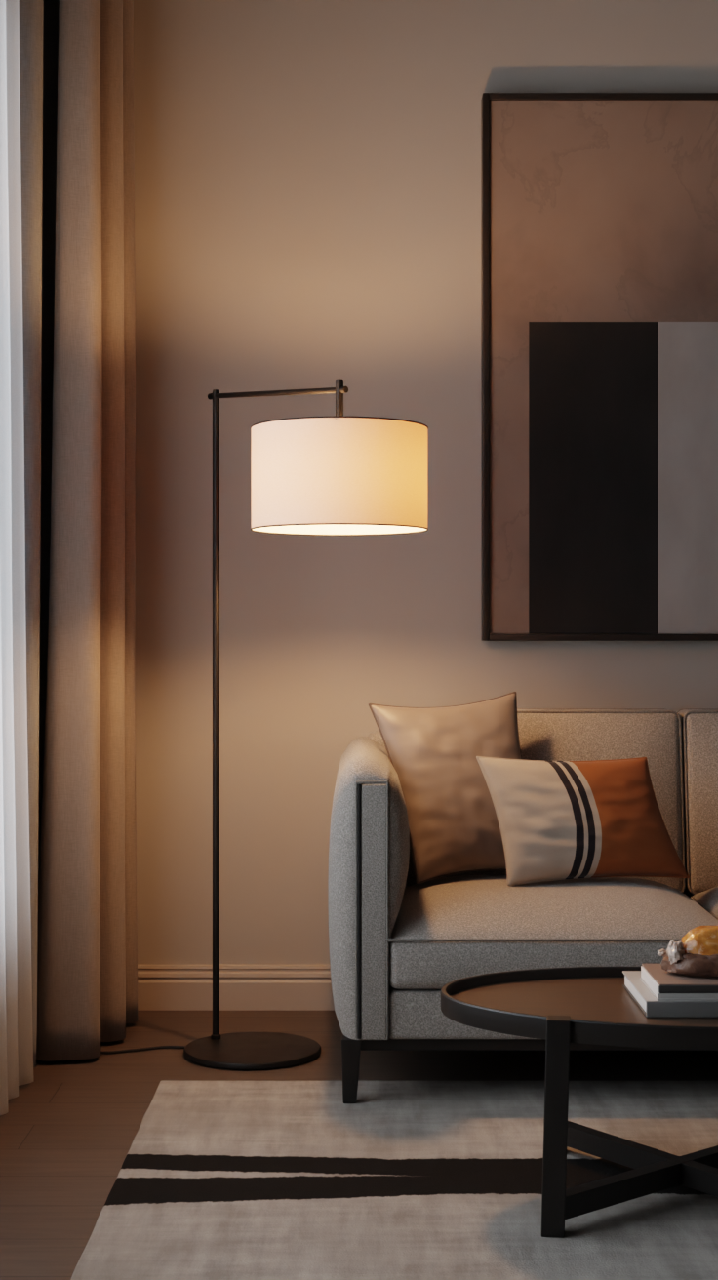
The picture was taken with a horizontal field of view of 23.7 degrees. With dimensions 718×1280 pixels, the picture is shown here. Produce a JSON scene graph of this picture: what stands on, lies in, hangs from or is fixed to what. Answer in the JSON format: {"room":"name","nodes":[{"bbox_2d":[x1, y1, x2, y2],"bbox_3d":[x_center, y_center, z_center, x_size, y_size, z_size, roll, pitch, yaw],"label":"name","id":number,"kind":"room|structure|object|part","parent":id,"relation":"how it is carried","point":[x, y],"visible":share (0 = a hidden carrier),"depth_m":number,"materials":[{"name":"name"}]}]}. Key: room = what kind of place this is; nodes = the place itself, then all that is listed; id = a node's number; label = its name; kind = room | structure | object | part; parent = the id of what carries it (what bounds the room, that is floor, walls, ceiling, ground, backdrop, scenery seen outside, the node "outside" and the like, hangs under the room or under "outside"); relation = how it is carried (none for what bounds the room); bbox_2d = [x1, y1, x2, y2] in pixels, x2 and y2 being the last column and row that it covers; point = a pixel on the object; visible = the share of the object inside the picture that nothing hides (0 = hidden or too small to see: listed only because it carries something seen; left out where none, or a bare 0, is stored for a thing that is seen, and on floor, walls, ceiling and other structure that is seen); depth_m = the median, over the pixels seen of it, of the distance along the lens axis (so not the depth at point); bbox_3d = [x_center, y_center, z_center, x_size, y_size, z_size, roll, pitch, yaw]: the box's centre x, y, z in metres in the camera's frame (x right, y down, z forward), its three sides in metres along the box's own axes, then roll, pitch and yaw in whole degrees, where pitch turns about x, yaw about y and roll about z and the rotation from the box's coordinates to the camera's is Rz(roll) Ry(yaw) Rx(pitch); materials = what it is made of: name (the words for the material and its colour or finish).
{"room":"living room","nodes":[
{"label":"living room","id":0,"kind":"room"},
{"bbox_2d":[0,1010,717,1279],"bbox_3d":[1.240,1.100,1.780,4.720,0.100,6.560,0,0,0],"label":"floor","id":1,"kind":"structure","parent":0,"point":[67,1136],"depth_m":4.03,"materials":[{"name":"brown wood"}]},
{"bbox_2d":[100,378,428,1070],"bbox_3d":[-0.324,0.201,4.313,1.185,1.697,0.445,0,0,42],"label":"floor lamp","id":2,"kind":"object","parent":1,"relation":"on","point":[339,474],"visible":0.98,"depth_m":3.92,"materials":[{"name":"black metal"}]},
{"bbox_3d":[-0.682,1.045,4.422,0.486,0.009,0.150,0,0,28],"label":"power cord","id":3,"kind":"part","parent":2,"relation":"part of","materials":[{"name":"black rubber"}]},
{"bbox_3d":[-0.209,-0.613,4.236,0.014,0.055,0.523,0,0,-41],"label":"arm","id":4,"kind":"part","parent":2,"relation":"part of","materials":[{"name":"black metal"}]},
{"bbox_3d":[-0.046,-0.544,4.050,0.019,0.148,0.019,0,0,0],"label":"stem","id":5,"kind":"part","parent":2,"relation":"part of","materials":[{"name":"black metal"}]},
{"bbox_3d":[-0.046,-0.382,4.050,0.417,0.240,0.417,0,0,0],"label":"lamp shade","id":6,"kind":"part","parent":2,"relation":"part of","materials":[{"name":"fabric"}]},
{"bbox_3d":[-0.035,-0.592,4.037,0.016,0.016,0.012,0,0,-41],"label":"knob","id":7,"kind":"part","parent":2,"relation":"part of","materials":[{"name":"black metal"}]},
{"bbox_2d":[70,1080,717,1279],"bbox_3d":[0.990,1.044,2.790,2.923,0.010,2.483,0,0,0],"label":"area rug","id":8,"kind":"object","parent":1,"relation":"on","point":[217,1180],"visible":0.94,"depth_m":3.24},
{"bbox_2d":[440,966,717,1238],"bbox_3d":[0.603,0.851,3.200,0.896,0.376,0.584,0,0,0],"label":"coffee table","id":9,"kind":"object","parent":8,"relation":"on","point":[560,1007],"visible":0.91,"depth_m":3.11,"materials":[{"name":"black wood"}]},
{"bbox_3d":[0.345,0.851,2.992,0.051,0.376,0.049,0,0,7],"label":"leg","id":10,"kind":"part","parent":9,"relation":"part of","materials":[{"name":"black wood"}]},
{"bbox_2d":[622,970,717,1017],"bbox_3d":[0.675,0.669,3.231,0.310,0.030,0.285,0,0,0],"label":"book","id":11,"kind":"object","parent":9,"relation":"on","point":[638,991],"visible":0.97,"depth_m":3.09,"materials":[{"name":"white paper"}]},
{"bbox_2d":[640,963,717,999],"bbox_3d":[0.673,0.638,3.192,0.265,0.030,0.197,0,0,0],"label":"book","id":12,"kind":"object","parent":11,"relation":"on","point":[662,984],"visible":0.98,"depth_m":3.10,"materials":[{"name":"grey paper"}]},
{"bbox_2d":[657,925,717,977],"bbox_3d":[0.651,0.577,3.189,0.189,0.090,0.111,0,0,0],"label":"ornament","id":13,"kind":"object","parent":12,"relation":"on","point":[696,954],"visible":1,"depth_m":3.15,"materials":[{"name":"stone"}]},
{"bbox_2d":[328,708,717,1103],"bbox_3d":[0.855,0.618,4.261,1.850,0.863,0.949,0,0,0],"label":"sofa","id":14,"kind":"object","parent":1,"relation":"on","point":[395,940],"visible":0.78,"depth_m":3.84,"materials":[{"name":"grey fabric"}]},
{"bbox_3d":[-0.017,0.966,3.838,0.046,0.146,0.046,0,0,0],"label":"leg","id":15,"kind":"part","parent":14,"relation":"part of","materials":[{"name":"black wood"}]},
{"bbox_3d":[0.023,0.579,4.265,0.186,0.629,0.910,0,0,0],"label":"arm","id":16,"kind":"part","parent":14,"relation":"part of"},
{"bbox_3d":[0.034,0.607,3.822,0.057,0.570,0.036,0,0,0],"label":"panel","id":17,"kind":"part","parent":14,"relation":"part of","materials":[{"name":"grey fabric"}]},
{"bbox_2d":[368,691,521,883],"bbox_3d":[0.255,0.366,4.291,0.432,0.467,0.197,0,0,-16],"label":"throw pillow","id":18,"kind":"object","parent":14,"relation":"on","point":[454,826],"visible":0.74,"depth_m":4.23,"materials":[{"name":"beige fabric"}]},
{"bbox_3d":[0.855,0.840,4.216,1.582,0.108,0.808,0,0,0],"label":"seat","id":19,"kind":"part","parent":14,"relation":"part of","materials":[{"name":"grey fabric"}]},
{"bbox_3d":[0.855,0.571,4.660,1.670,0.642,0.150,0,0,0],"label":"panel","id":20,"kind":"part","parent":14,"relation":"part of","materials":[{"name":"grey fabric"}]},
{"bbox_2d":[405,709,682,891],"bbox_3d":[0.484,0.426,4.534,0.733,0.478,0.211,0,0,0],"label":"cushion","id":21,"kind":"object","parent":14,"relation":"on","point":[544,735],"depth_m":4.48,"materials":[{"name":"beige fabric"}]},
{"bbox_2d":[388,875,717,989],"bbox_3d":[0.459,0.686,4.124,0.786,0.190,0.662,0,0,0],"label":"seat cushion","id":22,"kind":"object","parent":14,"relation":"on","point":[442,931],"depth_m":3.84,"materials":[{"name":"grey fabric"}]},
{"bbox_2d":[476,756,689,885],"bbox_3d":[0.548,0.437,4.181,0.525,0.310,0.152,0,0,-14],"label":"throw pillow","id":23,"kind":"object","parent":14,"relation":"on","point":[557,820],"visible":1,"depth_m":4.13,"materials":[{"name":"fabric"}]},
{"bbox_2d":[678,709,717,892],"bbox_3d":[1.226,0.426,4.534,0.733,0.478,0.211,0,0,0],"label":"cushion","id":24,"kind":"object","parent":14,"relation":"on","point":[698,729],"depth_m":4.47,"materials":[{"name":"beige fabric"}]},
{"bbox_2d":[692,885,717,916],"bbox_3d":[1.251,0.686,4.124,0.786,0.190,0.662,0,0,0],"label":"throw pillow","id":25,"kind":"object","parent":14,"relation":"on","point":[706,897],"depth_m":4.31,"materials":[{"name":"beige fabric"}]},
{"bbox_2d":[133,0,717,964],"bbox_3d":[1.240,-0.525,4.960,4.720,3.150,0.200,0,0,0],"label":"wall","id":26,"kind":"structure","parent":0,"point":[307,173],"depth_m":4.86,"materials":[{"name":"paint"}]},
{"bbox_2d":[137,964,334,1010],"bbox_3d":[1.240,0.987,4.850,4.320,0.126,0.020,0,0,0],"label":"baseboard","id":27,"kind":"structure","parent":26,"relation":"attached to","point":[160,987],"depth_m":4.84,"materials":[{"name":"paint"}]},
{"bbox_2d":[480,92,717,640],"bbox_3d":[1.118,-0.768,4.828,1.540,1.540,0.060,0,0,0],"label":"framed painting","id":28,"kind":"object","parent":26,"relation":"attached to","point":[599,211],"visible":1,"depth_m":4.81,"materials":[{"name":"brown wood"}]},
{"bbox_3d":[1.240,-2.150,1.780,4.720,0.100,6.560,0,0,0],"label":"ceiling","id":29,"kind":"structure","parent":0,"visible":0},
{"bbox_2d":[0,0,34,1115],"bbox_3d":[-0.799,-0.528,2.712,0.071,3.133,2.725,0,0,0],"label":"sheer curtain","id":30,"kind":"object","parent":29,"relation":"hanging from","point":[16,982],"visible":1,"depth_m":3.97,"materials":[{"name":"white fabric"}]},
{"bbox_2d":[19,0,137,1068],"bbox_3d":[-0.740,-0.528,4.422,0.252,3.133,0.719,0,0,7],"label":"curtain","id":31,"kind":"object","parent":29,"relation":"hanging from","point":[76,57],"visible":0.94,"depth_m":4.24,"materials":[{"name":"beige fabric"}]}
]}

